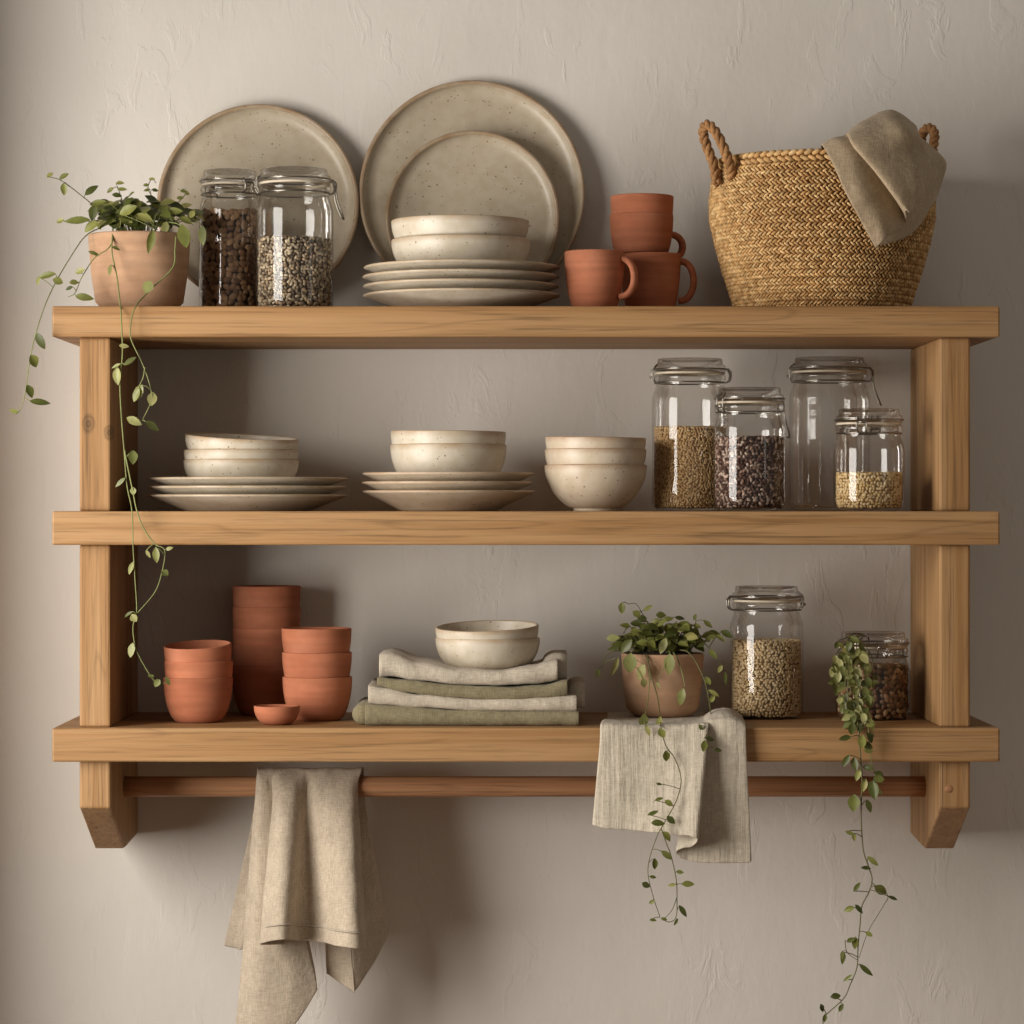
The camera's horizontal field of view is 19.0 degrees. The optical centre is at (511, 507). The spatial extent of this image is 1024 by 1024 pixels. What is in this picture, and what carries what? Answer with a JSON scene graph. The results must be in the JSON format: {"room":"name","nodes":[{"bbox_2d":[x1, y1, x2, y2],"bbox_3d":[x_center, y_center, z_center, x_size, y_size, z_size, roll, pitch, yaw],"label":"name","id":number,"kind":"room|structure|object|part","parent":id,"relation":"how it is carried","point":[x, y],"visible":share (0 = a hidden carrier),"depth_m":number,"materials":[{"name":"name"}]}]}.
{"room":"kitchen","nodes":[
{"label":"kitchen","id":0,"kind":"room"},
{"bbox_2d":[0,0,1023,1023],"bbox_3d":[0.150,0.075,3.901,2.900,2.750,0.100,0,0,0],"label":"wall","id":1,"kind":"structure","parent":0,"point":[499,910],"depth_m":3.85,"materials":[{"name":"paint"}]},
{"bbox_2d":[52,306,999,847],"bbox_3d":[0.016,0.083,3.711,1.109,0.664,0.279,0,0,0],"label":"wall shelf","id":2,"kind":"object","parent":1,"relation":"attached to","point":[939,738],"visible":0.94,"depth_m":3.57,"materials":[{"name":"brown wood"}]},
{"bbox_2d":[9,173,205,686],"bbox_3d":[-0.463,-0.096,3.630,0.183,0.609,0.232,0,0,20],"label":"potted plant","id":3,"kind":"object","parent":2,"relation":"on","point":[135,266],"visible":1,"depth_m":3.62,"materials":[{"name":"green plant"}]},
{"bbox_3d":[-0.449,-0.282,3.676,0.123,0.092,0.123,0,0,0],"label":"pot","id":4,"kind":"part","parent":3,"relation":"part of","materials":[{"name":"ceramic"}]},
{"bbox_3d":[-0.490,0.150,3.717,0.036,0.214,0.265,0,0,0],"label":"post","id":5,"kind":"part","parent":2,"relation":"part of","materials":[{"name":"brown wood"}]},
{"bbox_3d":[-0.490,-0.098,3.717,0.036,0.204,0.265,0,0,0],"label":"post","id":6,"kind":"part","parent":2,"relation":"part of","materials":[{"name":"brown wood"}]},
{"bbox_2d":[163,677,232,722],"bbox_3d":[-0.378,0.230,3.671,0.083,0.054,0.083,0,0,7],"label":"terracotta cup","id":7,"kind":"object","parent":2,"relation":"on","point":[206,700],"visible":0.93,"depth_m":3.64,"materials":[{"name":"orange ceramic"}]},
{"bbox_2d":[164,660,232,678],"bbox_3d":[-0.377,0.210,3.671,0.082,0.054,0.082,0,0,30],"label":"terracotta cup","id":8,"kind":"object","parent":7,"relation":"on","point":[220,669],"visible":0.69,"depth_m":3.63,"materials":[{"name":"orange ceramic"}]},
{"bbox_2d":[164,640,231,661],"bbox_3d":[-0.378,0.190,3.670,0.081,0.061,0.081,0,0,-12],"label":"terracotta cup","id":9,"kind":"object","parent":8,"relation":"on","point":[192,650],"visible":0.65,"depth_m":3.64,"materials":[{"name":"orange ceramic"}]},
{"bbox_2d":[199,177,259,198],"bbox_3d":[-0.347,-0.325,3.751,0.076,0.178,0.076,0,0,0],"label":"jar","id":10,"kind":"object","parent":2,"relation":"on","point":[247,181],"visible":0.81,"depth_m":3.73,"materials":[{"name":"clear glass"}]},
{"bbox_2d":[200,207,260,305],"bbox_3d":[-0.346,-0.302,3.751,0.073,0.132,0.073,0,0,-38],"label":"beans","id":11,"kind":"object","parent":10,"relation":"in","point":[229,253],"visible":0.9,"depth_m":3.72,"materials":[{"name":"brown food"}]},
{"bbox_2d":[147,494,346,510],"bbox_3d":[-0.321,-0.006,3.702,0.242,0.020,0.242,0,0,-28],"label":"plate","id":12,"kind":"object","parent":2,"relation":"on","point":[185,502],"visible":0.94,"depth_m":3.62,"materials":[{"name":"ceramic"}]},
{"bbox_2d":[147,485,345,493],"bbox_3d":[-0.322,-0.017,3.702,0.241,0.020,0.241,0,0,-17],"label":"plate","id":13,"kind":"object","parent":12,"relation":"on","point":[190,489],"visible":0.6,"depth_m":3.60,"materials":[{"name":"ceramic"}]},
{"bbox_2d":[147,477,346,485],"bbox_3d":[-0.321,-0.027,3.701,0.242,0.020,0.242,0,0,38],"label":"plate","id":14,"kind":"object","parent":13,"relation":"on","point":[166,481],"visible":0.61,"depth_m":3.60,"materials":[{"name":"ceramic"}]},
{"bbox_2d":[184,459,298,476],"bbox_3d":[-0.328,-0.040,3.701,0.139,0.038,0.139,0,0,-42],"label":"bowl","id":15,"kind":"object","parent":14,"relation":"on","point":[193,467],"visible":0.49,"depth_m":3.64,"materials":[{"name":"ceramic"}]},
{"bbox_2d":[184,449,297,458],"bbox_3d":[-0.328,-0.052,3.701,0.138,0.038,0.138,0,0,-24],"label":"bowl","id":16,"kind":"object","parent":15,"relation":"on","point":[188,453],"visible":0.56,"depth_m":3.64,"materials":[{"name":"ceramic"}]},
{"bbox_2d":[185,433,298,449],"bbox_3d":[-0.327,-0.070,3.700,0.137,0.046,0.137,0,0,44],"label":"bowl","id":17,"kind":"object","parent":16,"relation":"on","point":[193,440],"visible":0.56,"depth_m":3.65,"materials":[{"name":"ceramic"}]},
{"bbox_2d":[157,104,358,287],"bbox_3d":[-0.318,-0.380,3.822,0.253,0.256,0.047,0,0,0],"label":"serving plate","id":18,"kind":"object","parent":2,"relation":"on","point":[251,140],"visible":0.59,"depth_m":3.83,"materials":[{"name":"beige ceramic"}]},
{"bbox_2d":[232,665,285,715],"bbox_3d":[-0.306,0.226,3.799,0.085,0.062,0.085,0,0,4],"label":"terracotta cup","id":19,"kind":"object","parent":2,"relation":"on","point":[252,686],"visible":0.54,"depth_m":3.76,"materials":[{"name":"orange ceramic"}]},
{"bbox_2d":[232,645,283,666],"bbox_3d":[-0.305,0.201,3.799,0.085,0.062,0.085,0,0,30],"label":"terracotta cup","id":20,"kind":"object","parent":19,"relation":"on","point":[249,656],"visible":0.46,"depth_m":3.76,"materials":[{"name":"orange ceramic"}]},
{"bbox_2d":[233,627,282,645],"bbox_3d":[-0.305,0.179,3.799,0.085,0.062,0.085,0,0,-26],"label":"terracotta cup","id":21,"kind":"object","parent":20,"relation":"on","point":[241,636],"visible":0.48,"depth_m":3.76,"materials":[{"name":"orange ceramic"}]},
{"bbox_2d":[232,607,300,628],"bbox_3d":[-0.305,0.154,3.799,0.085,0.062,0.085,0,0,-23],"label":"terracotta cup","id":22,"kind":"object","parent":21,"relation":"on","point":[243,617],"visible":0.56,"depth_m":3.76,"materials":[{"name":"orange ceramic"}]},
{"bbox_2d":[232,585,300,607],"bbox_3d":[-0.305,0.128,3.799,0.085,0.062,0.085,0,0,-34],"label":"terracotta cup","id":23,"kind":"object","parent":22,"relation":"on","point":[253,596],"visible":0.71,"depth_m":3.76,"materials":[{"name":"orange ceramic"}]},
{"bbox_2d":[254,704,299,724],"bbox_3d":[-0.279,0.246,3.629,0.055,0.022,0.055,0,0,0],"label":"dish","id":24,"kind":"object","parent":2,"relation":"on","point":[267,714],"visible":1,"depth_m":3.61,"materials":[{"name":"ceramic"}]},
{"bbox_2d":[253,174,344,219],"bbox_3d":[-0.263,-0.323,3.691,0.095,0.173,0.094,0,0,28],"label":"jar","id":25,"kind":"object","parent":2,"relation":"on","point":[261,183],"visible":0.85,"depth_m":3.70,"materials":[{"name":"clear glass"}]},
{"bbox_2d":[257,235,331,305],"bbox_3d":[-0.263,-0.283,3.691,0.090,0.089,0.090,0,0,-8],"label":"seeds","id":26,"kind":"object","parent":25,"relation":"in","point":[294,270],"visible":0.96,"depth_m":3.65,"materials":[{"name":"beige food"}]},
{"bbox_2d":[224,767,388,1023],"bbox_3d":[-0.251,0.485,3.705,0.203,0.340,0.154,0,0,-2],"label":"hand towel","id":27,"kind":"object","parent":2,"relation":"hanging from","point":[309,872],"visible":1,"depth_m":3.69,"materials":[{"name":"beige fabric"}]},
{"bbox_2d":[282,676,351,720],"bbox_3d":[-0.236,0.231,3.706,0.084,0.053,0.084,0,0,16],"label":"terracotta cup","id":28,"kind":"object","parent":2,"relation":"on","point":[319,699],"visible":0.86,"depth_m":3.67,"materials":[{"name":"orange ceramic"}]},
{"bbox_2d":[282,651,351,677],"bbox_3d":[-0.237,0.201,3.706,0.085,0.053,0.085,0,0,20],"label":"terracotta cup","id":29,"kind":"object","parent":28,"relation":"on","point":[295,665],"visible":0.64,"depth_m":3.67,"materials":[{"name":"orange ceramic"}]},
{"bbox_2d":[281,627,351,652],"bbox_3d":[-0.237,0.172,3.706,0.085,0.053,0.085,0,0,31],"label":"terracotta cup","id":30,"kind":"object","parent":29,"relation":"on","point":[294,639],"visible":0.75,"depth_m":3.67,"materials":[{"name":"orange ceramic"}]},
{"bbox_2d":[362,490,534,510],"bbox_3d":[-0.077,-0.009,3.701,0.210,0.025,0.210,0,0,-17],"label":"plate","id":31,"kind":"object","parent":2,"relation":"on","point":[403,500],"visible":0.95,"depth_m":3.63,"materials":[{"name":"ceramic"}]},
{"bbox_2d":[362,481,532,489],"bbox_3d":[-0.078,-0.020,3.700,0.208,0.025,0.208,0,0,16],"label":"plate","id":32,"kind":"object","parent":31,"relation":"on","point":[378,485],"visible":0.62,"depth_m":3.62,"materials":[{"name":"ceramic"}]},
{"bbox_2d":[363,472,534,480],"bbox_3d":[-0.077,-0.030,3.701,0.210,0.025,0.210,0,0,-23],"label":"plate","id":33,"kind":"object","parent":32,"relation":"on","point":[378,476],"visible":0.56,"depth_m":3.62,"materials":[{"name":"ceramic"}]},
{"bbox_2d":[390,443,506,471],"bbox_3d":[-0.077,-0.050,3.701,0.141,0.054,0.141,0,0,-31],"label":"bowl","id":34,"kind":"object","parent":33,"relation":"on","point":[415,457],"visible":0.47,"depth_m":3.64,"materials":[{"name":"ceramic"}]},
{"bbox_2d":[391,430,505,443],"bbox_3d":[-0.077,-0.066,3.701,0.140,0.054,0.140,1,0,0],"label":"bowl","id":35,"kind":"object","parent":34,"relation":"on","point":[397,436],"visible":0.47,"depth_m":3.64,"materials":[{"name":"ceramic"}]},
{"bbox_2d":[363,288,559,305],"bbox_3d":[-0.061,-0.247,3.675,0.238,0.020,0.238,0,0,36],"label":"plate","id":36,"kind":"object","parent":2,"relation":"on","point":[419,296],"visible":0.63,"depth_m":3.59,"materials":[{"name":"ceramic"}]},
{"bbox_2d":[363,278,558,291],"bbox_3d":[-0.061,-0.258,3.676,0.237,0.020,0.237,0,0,-42],"label":"plate","id":37,"kind":"object","parent":36,"relation":"on","point":[437,282],"visible":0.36,"depth_m":3.58,"materials":[{"name":"ceramic"}]},
{"bbox_2d":[362,269,559,281],"bbox_3d":[-0.061,-0.269,3.676,0.238,0.020,0.238,0,0,-14],"label":"plate","id":38,"kind":"object","parent":37,"relation":"on","point":[416,273],"visible":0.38,"depth_m":3.58,"materials":[{"name":"ceramic"}]},
{"bbox_2d":[364,259,559,272],"bbox_3d":[-0.060,-0.280,3.675,0.237,0.020,0.237,0,0,-33],"label":"plate","id":39,"kind":"object","parent":38,"relation":"on","point":[428,263],"visible":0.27,"depth_m":3.58,"materials":[{"name":"ceramic"}]},
{"bbox_2d":[391,234,529,260],"bbox_3d":[-0.062,-0.299,3.676,0.167,0.048,0.167,0,0,27],"label":"bowl","id":40,"kind":"object","parent":39,"relation":"on","point":[435,246],"visible":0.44,"depth_m":3.60,"materials":[{"name":"ceramic"}]},
{"bbox_2d":[391,214,528,237],"bbox_3d":[-0.062,-0.322,3.676,0.166,0.048,0.166,0,0,-45],"label":"bowl","id":41,"kind":"object","parent":40,"relation":"on","point":[447,223],"visible":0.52,"depth_m":3.60,"materials":[{"name":"ceramic"}]},
{"bbox_2d":[352,697,578,725],"bbox_3d":[-0.055,0.244,3.689,0.269,0.027,0.174,0,0,0],"label":"folded napkin","id":42,"kind":"object","parent":2,"relation":"on","point":[364,712],"visible":0.73,"depth_m":3.60,"materials":[{"name":"green fabric"}]},
{"bbox_2d":[368,676,584,710],"bbox_3d":[-0.041,0.224,3.687,0.257,0.033,0.168,0,0,0],"label":"folded napkin","id":43,"kind":"object","parent":42,"relation":"on","point":[575,698],"visible":0.74,"depth_m":3.60,"materials":[{"name":"fabric"}]},
{"bbox_2d":[377,676,566,698],"bbox_3d":[-0.047,0.214,3.685,0.225,0.027,0.162,0,0,0],"label":"folded napkin","id":44,"kind":"object","parent":43,"relation":"on","point":[558,687],"visible":0.84,"depth_m":3.61,"materials":[{"name":"green fabric"}]},
{"bbox_2d":[379,648,566,684],"bbox_3d":[-0.046,0.190,3.678,0.223,0.039,0.146,0,0,0],"label":"folded napkin","id":45,"kind":"object","parent":44,"relation":"on","point":[395,662],"visible":0.92,"depth_m":3.61,"materials":[{"name":"fabric"}]},
{"bbox_2d":[435,637,539,669],"bbox_3d":[-0.029,0.176,3.686,0.126,0.040,0.126,0,0,-45],"label":"bowl","id":46,"kind":"object","parent":45,"relation":"on","point":[494,654],"visible":0.77,"depth_m":3.63,"materials":[{"name":"ceramic"}]},
{"bbox_2d":[435,620,538,638],"bbox_3d":[-0.030,0.161,3.685,0.125,0.047,0.124,0,0,-11],"label":"bowl","id":47,"kind":"object","parent":46,"relation":"on","point":[481,629],"visible":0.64,"depth_m":3.67,"materials":[{"name":"ceramic"}]},
{"bbox_2d":[359,80,584,272],"bbox_3d":[-0.050,-0.395,3.827,0.283,0.286,0.048,0,0,0],"label":"serving plate","id":48,"kind":"object","parent":2,"relation":"on","point":[435,112],"visible":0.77,"depth_m":3.84,"materials":[{"name":"beige ceramic"}]},
{"bbox_2d":[385,130,559,262],"bbox_3d":[-0.049,-0.362,3.805,0.218,0.220,0.039,0,0,0],"label":"serving plate","id":49,"kind":"object","parent":2,"relation":"on","point":[475,172],"visible":0.6,"depth_m":3.81,"materials":[{"name":"beige ceramic"}]},
{"bbox_2d":[545,464,646,510],"bbox_3d":[0.101,-0.024,3.691,0.124,0.056,0.124,0,0,-16],"label":"bowl","id":50,"kind":"object","parent":2,"relation":"on","point":[581,487],"visible":0.96,"depth_m":3.65,"materials":[{"name":"ceramic"}]},
{"bbox_2d":[545,448,645,464],"bbox_3d":[0.101,-0.043,3.691,0.123,0.056,0.123,0,0,2],"label":"bowl","id":51,"kind":"object","parent":50,"relation":"on","point":[553,455],"visible":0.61,"depth_m":3.64,"materials":[{"name":"ceramic"}]},
{"bbox_2d":[545,436,645,448],"bbox_3d":[0.101,-0.058,3.691,0.122,0.056,0.122,1,0,0],"label":"bowl","id":52,"kind":"object","parent":51,"relation":"on","point":[551,441],"visible":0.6,"depth_m":3.64,"materials":[{"name":"ceramic"}]},
{"bbox_2d":[565,249,637,305],"bbox_3d":[0.106,-0.271,3.646,0.087,0.070,0.072,0,0,0],"label":"mug","id":53,"kind":"object","parent":2,"relation":"on","point":[594,277],"visible":0.84,"depth_m":3.62,"materials":[{"name":"orange ceramic"}]},
{"bbox_3d":[0.139,-0.274,3.628,0.023,0.053,0.011,0,0,24],"label":"handle","id":54,"kind":"part","parent":53,"relation":"part of","materials":[{"name":"ceramic"}]},
{"bbox_2d":[622,252,696,305],"bbox_3d":[0.173,-0.273,3.723,0.084,0.074,0.074,0,0,43],"label":"mug","id":55,"kind":"object","parent":2,"relation":"on","point":[658,272],"visible":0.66,"depth_m":3.70,"materials":[{"name":"orange ceramic"}]},
{"bbox_2d":[610,212,685,257],"bbox_3d":[0.160,-0.330,3.729,0.078,0.057,0.086,0,0,31],"label":"mug","id":56,"kind":"object","parent":55,"relation":"on","point":[630,231],"visible":0.9,"depth_m":3.69,"materials":[{"name":"orange ceramic"}]},
{"bbox_2d":[610,193,673,213],"bbox_3d":[0.159,-0.355,3.726,0.077,0.050,0.077,0,0,0],"label":"terracotta cup","id":57,"kind":"object","parent":56,"relation":"on","point":[630,202],"visible":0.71,"depth_m":3.69,"materials":[{"name":"orange ceramic"}]},
{"bbox_3d":[0.202,-0.320,3.742,0.023,0.038,0.011,0,0,-20],"label":"handle","id":58,"kind":"part","parent":56,"relation":"part of","materials":[{"name":"ceramic"}]},
{"bbox_3d":[0.214,-0.277,3.721,0.023,0.057,0.011,0,0,6],"label":"handle","id":59,"kind":"part","parent":55,"relation":"part of","materials":[{"name":"ceramic"}]},
{"bbox_2d":[592,708,750,862],"bbox_3d":[0.189,0.327,3.665,0.193,0.174,0.291,0,0,0],"label":"linens","id":60,"kind":"object","parent":2,"relation":"on","point":[710,813],"visible":0.98,"depth_m":3.56,"materials":[{"name":"beige fabric"}]},
{"bbox_2d":[595,602,732,924],"bbox_3d":[0.184,0.298,3.658,0.167,0.368,0.281,0,0,0],"label":"potted plant","id":61,"kind":"object","parent":60,"relation":"on","point":[662,676],"visible":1,"depth_m":3.69,"materials":[{"name":"green plant"}]},
{"bbox_3d":[0.184,0.216,3.733,0.102,0.076,0.102,0,0,0],"label":"pot","id":62,"kind":"part","parent":61,"relation":"part of","materials":[{"name":"ceramic"}]},
{"bbox_2d":[649,364,731,384],"bbox_3d":[0.218,-0.089,3.731,0.093,0.186,0.093,0,0,27],"label":"jar","id":63,"kind":"object","parent":2,"relation":"on","point":[662,372],"visible":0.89,"depth_m":3.72,"materials":[{"name":"clear glass"}]},
{"bbox_2d":[654,426,725,508],"bbox_3d":[0.218,-0.050,3.731,0.088,0.101,0.088,0,0,-16],"label":"grain","id":64,"kind":"object","parent":63,"relation":"in","point":[684,461],"visible":0.79,"depth_m":3.69,"materials":[{"name":"beige food"}]},
{"bbox_2d":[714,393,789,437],"bbox_3d":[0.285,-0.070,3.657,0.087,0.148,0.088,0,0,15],"label":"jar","id":65,"kind":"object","parent":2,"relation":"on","point":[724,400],"visible":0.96,"depth_m":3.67,"materials":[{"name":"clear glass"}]},
{"bbox_2d":[715,435,783,508],"bbox_3d":[0.284,-0.043,3.656,0.083,0.088,0.083,0,0,0],"label":"seeds","id":66,"kind":"object","parent":65,"relation":"in","point":[749,471],"visible":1,"depth_m":3.62,"materials":[{"name":"brown food"}]},
{"bbox_2d":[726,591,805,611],"bbox_3d":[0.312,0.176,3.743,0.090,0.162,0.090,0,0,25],"label":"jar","id":67,"kind":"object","parent":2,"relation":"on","point":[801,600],"visible":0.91,"depth_m":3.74,"materials":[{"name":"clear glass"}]},
{"bbox_2d":[732,638,800,717],"bbox_3d":[0.312,0.208,3.743,0.086,0.095,0.086,0,0,41],"label":"grain","id":68,"kind":"object","parent":67,"relation":"in","point":[766,672],"visible":1,"depth_m":3.71,"materials":[{"name":"beige food"}]},
{"bbox_2d":[698,119,939,305],"bbox_3d":[0.377,-0.354,3.708,0.276,0.238,0.276,0,0,23],"label":"woven basket","id":69,"kind":"object","parent":2,"relation":"on","point":[785,229],"visible":0.77,"depth_m":3.60,"materials":[{"name":"wicker"}]},
{"bbox_3d":[0.244,-0.425,3.648,0.027,0.081,0.063,0,0,-30],"label":"rope handle","id":70,"kind":"part","parent":69,"relation":"part of","materials":[{"name":"brown fabric"}]},
{"bbox_2d":[821,110,946,247],"bbox_3d":[0.444,-0.390,3.616,0.161,0.169,0.141,0,0,0],"label":"tea towel","id":71,"kind":"object","parent":69,"relation":"on","point":[890,175],"visible":1,"depth_m":3.56,"materials":[{"name":"beige fabric"}]},
{"bbox_3d":[0.511,-0.437,3.742,0.027,0.074,0.052,0,0,0],"label":"rope handle","id":72,"kind":"part","parent":69,"relation":"part of","materials":[{"name":"brown fabric"}]},
{"bbox_2d":[820,633,896,1023],"bbox_3d":[0.404,0.381,3.632,0.092,0.460,0.169,0,0,0],"label":"trailing vine","id":73,"kind":"object","parent":2,"relation":"hanging from","point":[842,672],"visible":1,"depth_m":3.57,"materials":[{"name":"green plant"}]},
{"bbox_2d":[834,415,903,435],"bbox_3d":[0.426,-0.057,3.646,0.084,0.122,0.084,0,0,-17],"label":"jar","id":74,"kind":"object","parent":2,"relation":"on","point":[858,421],"visible":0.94,"depth_m":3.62,"materials":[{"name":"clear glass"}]},
{"bbox_2d":[835,471,902,508],"bbox_3d":[0.427,-0.021,3.646,0.080,0.045,0.080,0,0,-33],"label":"seeds","id":75,"kind":"object","parent":74,"relation":"in","point":[861,490],"visible":1,"depth_m":3.61,"materials":[{"name":"beige food"}]},
{"bbox_2d":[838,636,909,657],"bbox_3d":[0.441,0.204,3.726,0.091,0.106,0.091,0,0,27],"label":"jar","id":76,"kind":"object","parent":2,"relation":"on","point":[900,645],"visible":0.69,"depth_m":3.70,"materials":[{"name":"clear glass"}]},
{"bbox_2d":[837,662,908,718],"bbox_3d":[0.441,0.223,3.726,0.087,0.068,0.088,0,0,0],"label":"nuts","id":77,"kind":"object","parent":76,"relation":"in","point":[890,695],"visible":0.56,"depth_m":3.69,"materials":[{"name":"brown food"}]},
{"bbox_3d":[0.520,0.150,3.717,0.036,0.214,0.265,0,0,0],"label":"post","id":78,"kind":"part","parent":2,"relation":"part of","materials":[{"name":"brown wood"}]},
{"bbox_3d":[0.520,-0.098,3.717,0.036,0.204,0.265,0,0,0],"label":"post","id":79,"kind":"part","parent":2,"relation":"part of","materials":[{"name":"brown wood"}]}
]}

